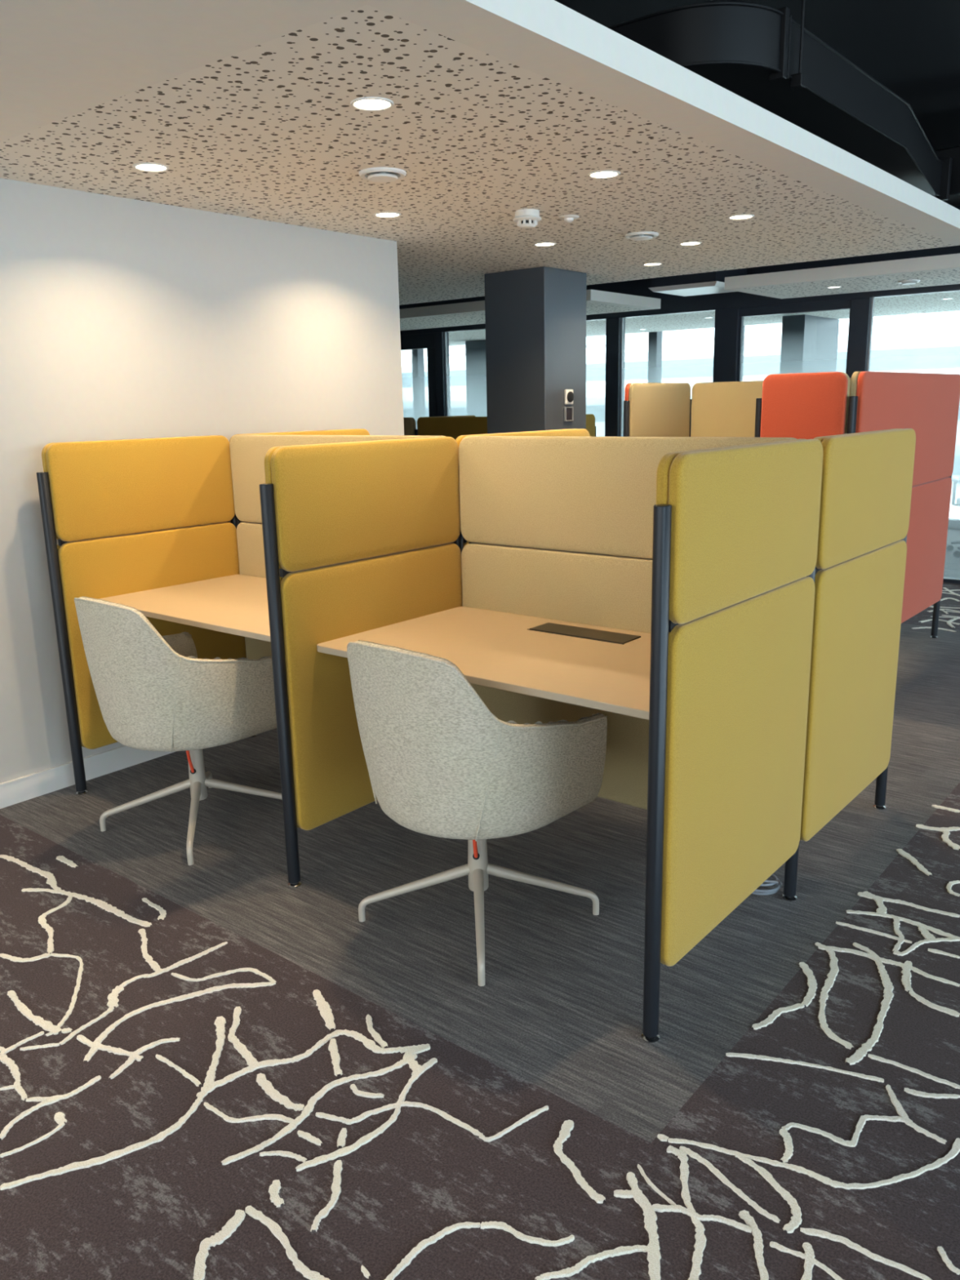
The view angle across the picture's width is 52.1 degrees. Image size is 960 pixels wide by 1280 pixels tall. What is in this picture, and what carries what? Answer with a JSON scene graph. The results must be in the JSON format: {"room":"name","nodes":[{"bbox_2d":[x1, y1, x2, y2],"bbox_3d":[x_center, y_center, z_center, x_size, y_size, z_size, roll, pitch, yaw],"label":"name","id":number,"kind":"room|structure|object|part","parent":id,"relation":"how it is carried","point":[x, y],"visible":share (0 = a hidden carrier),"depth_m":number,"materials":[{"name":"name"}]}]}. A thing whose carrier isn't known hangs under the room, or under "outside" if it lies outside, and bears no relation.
{"room":"open plan office","nodes":[
{"label":"open plan office","id":0,"kind":"room"},
{"bbox_2d":[0,177,404,782],"bbox_3d":[-2.836,-0.175,2.348,0.240,2.207,7.500,10,17,38],"label":"wall","id":1,"kind":"structure","parent":0,"point":[121,317],"depth_m":3.84,"materials":[{"name":"white paint"}]},
{"bbox_2d":[0,745,176,808],"bbox_3d":[-2.698,0.864,2.536,0.017,0.092,7.450,10,17,38],"label":"baseboard","id":2,"kind":"structure","parent":1,"relation":"attached to","point":[22,788],"depth_m":3.83,"materials":[{"name":"white plastic"}]},
{"bbox_2d":[465,339,486,399],"bbox_3d":[0.208,-2.992,13.684,0.420,2.240,0.700,10,17,38],"label":"wall","id":3,"kind":"structure","parent":0,"point":[475,350],"depth_m":13.27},
{"bbox_2d":[0,528,959,1279],"bbox_3d":[-0.439,0.119,5.869,15.000,0.125,15.700,10,17,38],"label":"floor","id":4,"kind":"structure","parent":0,"point":[211,1068],"depth_m":2.23,"materials":[{"name":"carpet"}]},
{"bbox_2d":[74,596,282,865],"bbox_3d":[-1.006,0.237,3.362,0.597,0.850,0.563,10,17,38],"label":"swivel chair","id":5,"kind":"object","parent":4,"relation":"on","point":[153,692],"visible":0.91,"depth_m":3.12,"materials":[{"name":"beige fabric"}]},
{"bbox_3d":[-1.160,0.574,3.434,0.335,0.168,0.029,-3,14,-9],"label":"leg","id":6,"kind":"part","parent":5,"relation":"part of","materials":[{"name":"white metal"}]},
{"bbox_3d":[-0.959,0.603,3.293,0.029,0.168,0.335,-3,14,-9],"label":"leg","id":7,"kind":"part","parent":5,"relation":"part of","materials":[{"name":"white metal"}]},
{"bbox_3d":[-1.017,0.523,3.629,0.029,0.168,0.335,-3,14,-9],"label":"leg","id":8,"kind":"part","parent":5,"relation":"part of","materials":[{"name":"white metal"}]},
{"bbox_3d":[-0.815,0.553,3.489,0.335,0.168,0.029,-3,14,-9],"label":"leg","id":9,"kind":"part","parent":5,"relation":"part of","materials":[{"name":"white metal"}]},
{"bbox_2d":[35,428,915,1043],"bbox_3d":[-0.069,-0.049,3.477,2.532,1.318,1.676,10,17,38],"label":"screen","id":10,"kind":"object","parent":4,"relation":"on","point":[765,576],"visible":0.85,"depth_m":2.95,"materials":[{"name":"fabric"}]},
{"bbox_3d":[-1.542,-0.010,3.631,0.035,1.206,0.040,10,17,38],"label":"post","id":11,"kind":"part","parent":10,"relation":"part of","materials":[{"name":"black metal"}]},
{"bbox_3d":[-1.295,-0.427,3.854,0.016,0.024,0.747,10,17,38],"label":"rail","id":12,"kind":"part","parent":10,"relation":"part of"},
{"bbox_2d":[98,574,271,642],"bbox_3d":[-0.783,-0.108,3.566,1.173,0.060,0.675,10,17,38],"label":"desktop","id":13,"kind":"object","parent":10,"relation":"attached to","point":[233,604],"visible":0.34,"depth_m":3.55,"materials":[{"name":"beige laminate"}]},
{"bbox_3d":[-1.029,-0.169,4.246,0.035,1.206,0.040,10,17,38],"label":"post","id":14,"kind":"part","parent":10,"relation":"part of","materials":[{"name":"black metal"}]},
{"bbox_3d":[-0.582,0.153,2.872,0.035,1.206,0.040,10,17,38],"label":"post","id":15,"kind":"part","parent":10,"relation":"part of","materials":[{"name":"black metal"}]},
{"bbox_3d":[-0.334,-0.265,3.095,0.016,0.024,0.747,10,17,38],"label":"rail","id":16,"kind":"part","parent":10,"relation":"part of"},
{"bbox_3d":[-0.069,-0.007,3.487,0.035,1.206,0.040,10,17,38],"label":"post","id":17,"kind":"part","parent":10,"relation":"part of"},
{"bbox_2d":[316,606,650,719],"bbox_3d":[0.178,0.053,2.807,1.173,0.064,0.675,10,17,38],"label":"desktop","id":18,"kind":"object","parent":10,"relation":"attached to","point":[605,668],"visible":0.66,"depth_m":2.77,"materials":[{"name":"beige laminate"}]},
{"bbox_3d":[0.407,-0.263,3.024,1.131,0.024,0.016,10,17,38],"label":"rail","id":19,"kind":"part","parent":10,"relation":"part of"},
{"bbox_3d":[0.379,0.315,2.113,0.035,1.206,0.040,10,17,38],"label":"post","id":20,"kind":"part","parent":10,"relation":"part of","materials":[{"name":"black metal"}]},
{"bbox_3d":[0.626,-0.102,2.336,0.016,0.024,0.747,10,17,38],"label":"rail","id":21,"kind":"part","parent":10,"relation":"part of","materials":[{"name":"black metal"}]},
{"bbox_3d":[0.892,0.156,2.728,0.035,1.206,0.040,10,17,38],"label":"post","id":22,"kind":"part","parent":10,"relation":"part of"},
{"bbox_3d":[1.405,-0.004,3.343,0.035,1.206,0.040,10,17,38],"label":"post","id":23,"kind":"part","parent":10,"relation":"part of","materials":[{"name":"black metal"}]},
{"bbox_2d":[346,640,607,986],"bbox_3d":[-0.020,0.381,2.679,0.602,0.850,0.567,10,17,38],"label":"swivel chair","id":24,"kind":"object","parent":4,"relation":"on","point":[440,764],"visible":1,"depth_m":2.43,"materials":[{"name":"beige fabric"}]},
{"bbox_3d":[-0.179,0.712,2.775,0.335,0.168,0.029,-1,14,-1],"label":"leg","id":25,"kind":"part","parent":24,"relation":"part of","materials":[{"name":"white metal"}]},
{"bbox_3d":[-0.011,0.599,2.721,0.019,0.019,0.007,1,14,8],"label":"height lever","id":26,"kind":"part","parent":24,"relation":"part of","materials":[{"name":"red plastic"}]},
{"bbox_3d":[-0.001,0.748,2.608,0.029,0.168,0.335,-1,14,-1],"label":"leg","id":27,"kind":"part","parent":24,"relation":"part of","materials":[{"name":"white metal"}]},
{"bbox_3d":[0.171,0.703,2.780,0.335,0.168,0.029,-1,14,-1],"label":"leg","id":28,"kind":"part","parent":24,"relation":"part of","materials":[{"name":"white metal"}]},
{"bbox_2d":[403,413,595,439],"bbox_3d":[-0.271,-1.314,8.736,2.562,1.318,0.852,10,17,38],"label":"screen","id":29,"kind":"object","parent":4,"relation":"on","point":[455,426],"visible":0.1,"depth_m":8.06,"materials":[{"name":"fabric"}]},
{"bbox_3d":[-0.522,-1.195,8.452,0.035,1.206,0.040,10,17,38],"label":"post","id":30,"kind":"part","parent":29,"relation":"part of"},
{"bbox_2d":[484,266,586,433],"bbox_3d":[0.372,-1.224,6.412,0.460,2.206,0.460,10,17,38],"label":"column","id":31,"kind":"structure","parent":4,"relation":"on","point":[535,317],"depth_m":6.09,"materials":[{"name":"grey paint"}]},
{"bbox_2d":[564,406,573,421],"bbox_3d":[0.561,-1.431,6.220,0.014,0.088,0.088,10,17,38],"label":"wall switch","id":32,"kind":"object","parent":31,"relation":"attached to","point":[568,411],"visible":1,"depth_m":6.21,"materials":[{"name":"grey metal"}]},
{"bbox_2d":[564,389,573,404],"bbox_3d":[0.564,-1.532,6.191,0.027,0.092,0.084,10,17,38],"label":"thermostat","id":33,"kind":"object","parent":31,"relation":"attached to","point":[568,393],"visible":1,"depth_m":6.17,"materials":[{"name":"white plastic"}]},
{"bbox_2d":[751,873,782,895],"bbox_3d":[0.772,0.385,2.900,0.127,0.690,0.330,-9,16,-31],"label":"power cable","id":34,"kind":"object","parent":4,"relation":"on","point":[772,879],"visible":0.3,"depth_m":2.87,"materials":[{"name":"grey plastic"}]},
{"bbox_2d":[623,371,959,638],"bbox_3d":[1.530,-0.700,5.591,1.725,1.525,1.757,10,17,38],"label":"screen","id":35,"kind":"object","parent":4,"relation":"on","point":[802,406],"visible":0.39,"depth_m":5.25,"materials":[{"name":"fabric"}]},
{"bbox_3d":[0.907,-0.772,6.142,0.035,1.408,0.040,10,17,38],"label":"post","id":36,"kind":"part","parent":35,"relation":"part of","materials":[{"name":"black metal"}]},
{"bbox_3d":[1.416,-0.930,6.752,0.035,1.408,0.040,10,17,38],"label":"post","id":37,"kind":"part","parent":35,"relation":"part of","materials":[{"name":"black metal"}]},
{"bbox_3d":[1.312,-0.437,4.716,0.035,1.408,0.040,10,17,38],"label":"post","id":38,"kind":"part","parent":35,"relation":"part of","materials":[{"name":"black metal"}]},
{"bbox_3d":[1.645,-0.380,4.453,0.035,1.408,0.040,10,17,38],"label":"post","id":39,"kind":"part","parent":35,"relation":"part of","materials":[{"name":"black metal"}]},
{"bbox_3d":[2.710,-0.711,5.730,0.035,1.408,0.040,10,17,38],"label":"post","id":40,"kind":"part","parent":35,"relation":"part of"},
{"bbox_2d":[946,495,959,557],"bbox_3d":[4.546,-1.292,8.724,0.644,1.078,0.630,3,14,16],"label":"chair","id":41,"kind":"object","parent":4,"relation":"on","point":[949,548],"visible":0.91,"depth_m":8.82,"materials":[{"name":"grey metal"}]},
{"bbox_3d":[4.439,-0.896,8.954,0.042,0.076,0.285,-12,17,-36],"label":"leg","id":42,"kind":"part","parent":41,"relation":"part of","materials":[{"name":"grey metal"}]},
{"bbox_3d":[4.287,-1.313,8.794,0.106,0.248,0.242,3,14,16],"label":"armrest","id":43,"kind":"part","parent":41,"relation":"part of","materials":[{"name":"grey metal"}]},
{"bbox_3d":[4.530,-1.215,8.748,0.480,0.065,0.460,3,14,16],"label":"seat","id":44,"kind":"part","parent":41,"relation":"part of","materials":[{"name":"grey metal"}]},
{"bbox_2d":[0,0,959,305],"bbox_3d":[-3.199,-1.833,4.369,8.035,0.082,8.935,10,17,38],"label":"ceiling","id":45,"kind":"structure","parent":0,"point":[500,108],"depth_m":2.98,"materials":[{"name":"white paint"}]},
{"bbox_2d":[133,162,169,171],"bbox_3d":[-1.089,-1.566,3.253,0.116,0.008,0.116,10,17,38],"label":"recessed light","id":46,"kind":"object","parent":45,"relation":"in","point":[146,166],"visible":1,"depth_m":3.24,"materials":[{"name":"white plastic"}]},
{"bbox_2d":[350,97,393,111],"bbox_3d":[-0.288,-1.431,2.620,0.116,0.008,0.116,10,17,38],"label":"recessed light","id":47,"kind":"object","parent":45,"relation":"in","point":[371,104],"visible":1,"depth_m":2.61,"materials":[{"name":"white plastic"}]},
{"bbox_2d":[358,167,406,182],"bbox_3d":[-0.338,-1.607,3.405,0.164,0.025,0.164,10,17,38],"label":"valve","id":48,"kind":"object","parent":45,"relation":"attached to","point":[373,174],"visible":1,"depth_m":3.38,"materials":[{"name":"white plastic"}]},
{"bbox_2d":[373,211,400,217],"bbox_3d":[-0.391,-1.798,4.151,0.116,0.008,0.116,10,17,38],"label":"recessed light","id":49,"kind":"object","parent":45,"relation":"in","point":[385,215],"visible":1,"depth_m":4.15,"materials":[{"name":"white plastic"}]},
{"bbox_2d":[512,208,541,229],"bbox_3d":[0.200,-1.777,4.155,0.120,0.069,0.120,10,17,38],"label":"smoke detector","id":50,"kind":"object","parent":45,"relation":"attached to","point":[526,219],"visible":1,"depth_m":4.12,"materials":[{"name":"white plastic"}]},
{"bbox_2d":[533,242,555,246],"bbox_3d":[0.331,-2.022,5.017,0.116,0.008,0.116,10,17,38],"label":"recessed light","id":51,"kind":"object","parent":45,"relation":"in","point":[539,244],"visible":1,"depth_m":5.01,"materials":[{"name":"white plastic"}]},
{"bbox_2d":[558,214,578,222],"bbox_3d":[0.388,-1.838,4.294,0.090,0.024,0.090,10,17,38],"label":"sensor","id":52,"kind":"object","parent":45,"relation":"attached to","point":[567,218],"visible":1,"depth_m":4.28,"materials":[{"name":"white plastic"}]},
{"bbox_2d":[587,169,620,178],"bbox_3d":[0.441,-1.657,3.494,0.116,0.008,0.116,10,17,38],"label":"recessed light","id":53,"kind":"object","parent":45,"relation":"in","point":[598,174],"visible":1,"depth_m":3.48,"materials":[{"name":"white plastic"}]},
{"bbox_2d":[624,231,658,240],"bbox_3d":[0.788,-1.966,4.791,0.164,0.025,0.164,10,17,38],"label":"valve","id":54,"kind":"object","parent":45,"relation":"attached to","point":[636,236],"visible":1,"depth_m":4.76,"materials":[{"name":"white plastic"}]},
{"bbox_2d":[643,262,662,266],"bbox_3d":[1.026,-2.236,5.843,0.116,0.008,0.116,10,17,38],"label":"recessed light","id":55,"kind":"object","parent":45,"relation":"in","point":[646,264],"visible":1,"depth_m":5.83,"materials":[{"name":"white plastic"}]},
{"bbox_2d":[679,241,702,245],"bbox_3d":[1.090,-2.057,5.092,0.116,0.008,0.116,10,17,38],"label":"recessed light","id":56,"kind":"object","parent":45,"relation":"in","point":[685,243],"visible":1,"depth_m":5.09,"materials":[{"name":"white plastic"}]},
{"bbox_2d":[727,213,754,219],"bbox_3d":[1.162,-1.885,4.373,0.116,0.008,0.116,10,17,38],"label":"recessed light","id":57,"kind":"object","parent":45,"relation":"in","point":[742,216],"visible":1,"depth_m":4.36,"materials":[{"name":"white plastic"}]},
{"bbox_2d":[399,288,660,330],"bbox_3d":[-0.883,-3.095,9.556,5.330,0.080,1.090,10,17,38],"label":"raft","id":58,"kind":"object","parent":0,"point":[597,302],"visible":0.41,"depth_m":8.40,"materials":[{"name":"white paint"}]},
{"bbox_2d":[647,331,662,382],"bbox_3d":[2.228,-2.854,12.593,0.120,2.200,0.140,10,17,38],"label":"column","id":59,"kind":"structure","parent":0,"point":[655,339],"depth_m":12.37,"materials":[{"name":"grey concrete"}]},
{"bbox_2d":[399,205,959,583],"bbox_3d":[2.038,-2.175,8.513,15.000,3.000,0.090,10,17,38],"label":"wall glazed header","id":60,"kind":"structure","parent":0,"point":[669,304],"depth_m":8.19,"materials":[{"name":"grey metal"}]},
{"bbox_2d":[400,333,437,429],"bbox_3d":[-1.149,-2.308,11.096,1.830,2.120,0.111,10,17,38],"label":"door","id":61,"kind":"structure","parent":60,"relation":"in","point":[416,409],"depth_m":10.51,"materials":[{"name":"grey metal"}]},
{"bbox_3d":[-1.133,-2.328,11.113,1.790,1.950,0.012,10,17,38],"label":"glass","id":62,"kind":"part","parent":61,"relation":"part of","materials":[{"name":"clear glass"}]},
{"bbox_2d":[434,332,450,416],"bbox_3d":[-0.380,-2.187,10.526,0.100,2.120,0.110,10,17,38],"label":"trim","id":63,"kind":"structure","parent":60,"relation":"attached to","point":[439,336],"depth_m":10.34,"materials":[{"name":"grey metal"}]},
{"bbox_2d":[444,319,604,436],"bbox_3d":[0.430,-2.049,9.881,1.990,2.120,0.026,10,17,38],"label":"window","id":64,"kind":"structure","parent":60,"relation":"in","point":[595,405],"depth_m":10.15,"materials":[{"name":"clear glass"}]},
{"bbox_2d":[604,317,625,436],"bbox_3d":[1.261,-1.909,9.229,0.140,2.120,0.110,10,17,38],"label":"trim","id":65,"kind":"structure","parent":60,"relation":"attached to","point":[613,326],"depth_m":9.05,"materials":[{"name":"grey metal"}]},
{"bbox_2d":[619,311,693,436],"bbox_3d":[1.679,-1.837,8.895,0.940,2.120,0.026,10,17,38],"label":"window","id":66,"kind":"structure","parent":60,"relation":"in","point":[622,397],"depth_m":9.06,"materials":[{"name":"clear glass"}]},
{"bbox_2d":[712,307,739,382],"bbox_3d":[2.129,-1.762,8.544,0.210,2.120,0.110,10,17,38],"label":"trim","id":67,"kind":"structure","parent":60,"relation":"attached to","point":[726,326],"depth_m":8.32,"materials":[{"name":"grey metal"}]},
{"bbox_2d":[737,298,851,381],"bbox_3d":[2.555,-1.681,8.169,0.935,2.120,0.111,10,17,38],"label":"window","id":68,"kind":"structure","parent":60,"relation":"in","point":[840,304],"depth_m":7.96,"materials":[{"name":"grey metal"}]},
{"bbox_2d":[847,297,874,377],"bbox_3d":[2.992,-1.616,7.862,0.140,2.120,0.110,10,17,38],"label":"trim","id":69,"kind":"structure","parent":60,"relation":"attached to","point":[860,313],"depth_m":7.63,"materials":[{"name":"grey metal"}]},
{"bbox_2d":[866,290,959,578],"bbox_3d":[3.750,-1.487,7.258,1.815,2.120,0.026,10,17,38],"label":"window","id":70,"kind":"structure","parent":60,"relation":"in","point":[955,491],"depth_m":7.44,"materials":[{"name":"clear glass"}]},
{"bbox_2d":[448,291,959,346],"bbox_3d":[3.046,-3.241,9.560,15.000,0.060,3.150,10,17,38],"label":"ceiling","id":71,"kind":"structure","parent":0,"point":[924,303],"depth_m":10.26,"materials":[{"name":"white paint"}]},
{"bbox_2d":[554,0,959,150],"bbox_3d":[-0.503,-2.911,5.138,15.000,0.120,15.700,10,17,38],"label":"ceiling","id":72,"kind":"structure","parent":0,"point":[911,47],"depth_m":4.44,"materials":[{"name":"black paint"}]},
{"bbox_2d":[648,267,746,296],"bbox_3d":[1.711,-3.100,7.623,0.580,0.750,0.580,10,17,38],"label":"air cassette","id":73,"kind":"object","parent":72,"relation":"hanging from","point":[709,282],"visible":0.34,"depth_m":7.53,"materials":[{"name":"grey metal"}]},
{"bbox_2d":[648,280,734,296],"bbox_3d":[1.718,-2.751,7.708,0.580,0.030,0.580,10,17,38],"label":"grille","id":74,"kind":"object","parent":73,"relation":"attached to","point":[682,288],"depth_m":7.58,"materials":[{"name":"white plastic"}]},
{"bbox_2d":[606,0,952,200],"bbox_3d":[1.183,-2.416,4.429,1.425,0.580,2.922,10,17,38],"label":"ventilation duct","id":75,"kind":"object","parent":72,"relation":"hanging from","point":[757,53],"visible":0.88,"depth_m":3.39,"materials":[{"name":"black metal"}]},
{"bbox_3d":[1.054,-2.121,3.194,0.009,0.570,0.009,-8,15,-27],"label":"hanger rod","id":76,"kind":"part","parent":75,"relation":"part of","materials":[{"name":"black metal"}]},
{"bbox_2d":[934,146,959,206],"bbox_3d":[2.224,-2.843,6.001,4.200,0.510,0.440,10,17,38],"label":"ventilation duct","id":77,"kind":"object","parent":72,"relation":"hanging from","point":[953,153],"visible":0.02,"depth_m":5.46,"materials":[{"name":"black metal"}]},
{"bbox_2d":[779,314,839,373],"bbox_3d":[3.590,-2.374,10.824,0.240,2.240,1.000,10,17,38],"label":"column","id":78,"kind":"structure","parent":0,"point":[809,343],"depth_m":10.33,"materials":[{"name":"white paint"}]},
{"bbox_2d":[724,253,959,298],"bbox_3d":[3.611,-2.353,6.087,4.020,0.080,1.020,10,17,38],"label":"raft","id":79,"kind":"object","parent":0,"point":[944,269],"visible":1,"depth_m":6.62,"materials":[{"name":"white paint"}]},
{"bbox_2d":[826,286,841,288],"bbox_3d":[2.502,-2.496,6.947,0.102,0.008,0.102,10,17,38],"label":"recessed light","id":80,"kind":"object","parent":79,"relation":"attached to","point":[828,286],"visible":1,"depth_m":6.93,"materials":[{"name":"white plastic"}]},
{"bbox_2d":[897,279,919,284],"bbox_3d":[2.910,-2.425,6.665,0.140,0.025,0.140,10,17,38],"label":"valve","id":81,"kind":"object","parent":79,"relation":"attached to","point":[910,282],"visible":1,"depth_m":6.63,"materials":[{"name":"white plastic"}]},
{"bbox_2d":[947,518,959,529],"bbox_3d":[4.130,-2.825,11.021,15.000,3.000,0.150,10,17,38],"label":"wall","id":82,"kind":"structure","parent":0,"point":[953,523],"depth_m":10.54,"materials":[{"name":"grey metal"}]},
{"bbox_2d":[411,348,425,400],"bbox_3d":[-0.922,-3.388,15.082,0.120,2.200,0.140,10,17,38],"label":"trim","id":83,"kind":"structure","parent":82,"relation":"attached to","point":[417,355],"depth_m":14.88,"materials":[{"name":"grey metal"}]},
{"bbox_2d":[741,325,745,381],"bbox_3d":[3.083,-2.710,11.917,0.120,2.200,0.140,10,17,38],"label":"trim","id":84,"kind":"structure","parent":82,"relation":"attached to","point":[744,326],"depth_m":11.74,"materials":[{"name":"grey metal"}]},
{"label":"outside","id":85,"kind":"structure","parent":0,"visible":0},
{"bbox_2d":[404,311,959,518],"bbox_3d":[6.716,-9.665,24.219,75.000,26.000,1.850,10,17,38],"label":"building","id":86,"kind":"structure","parent":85,"point":[929,342],"depth_m":24.09,"materials":[{"name":"stone"}]}
]}

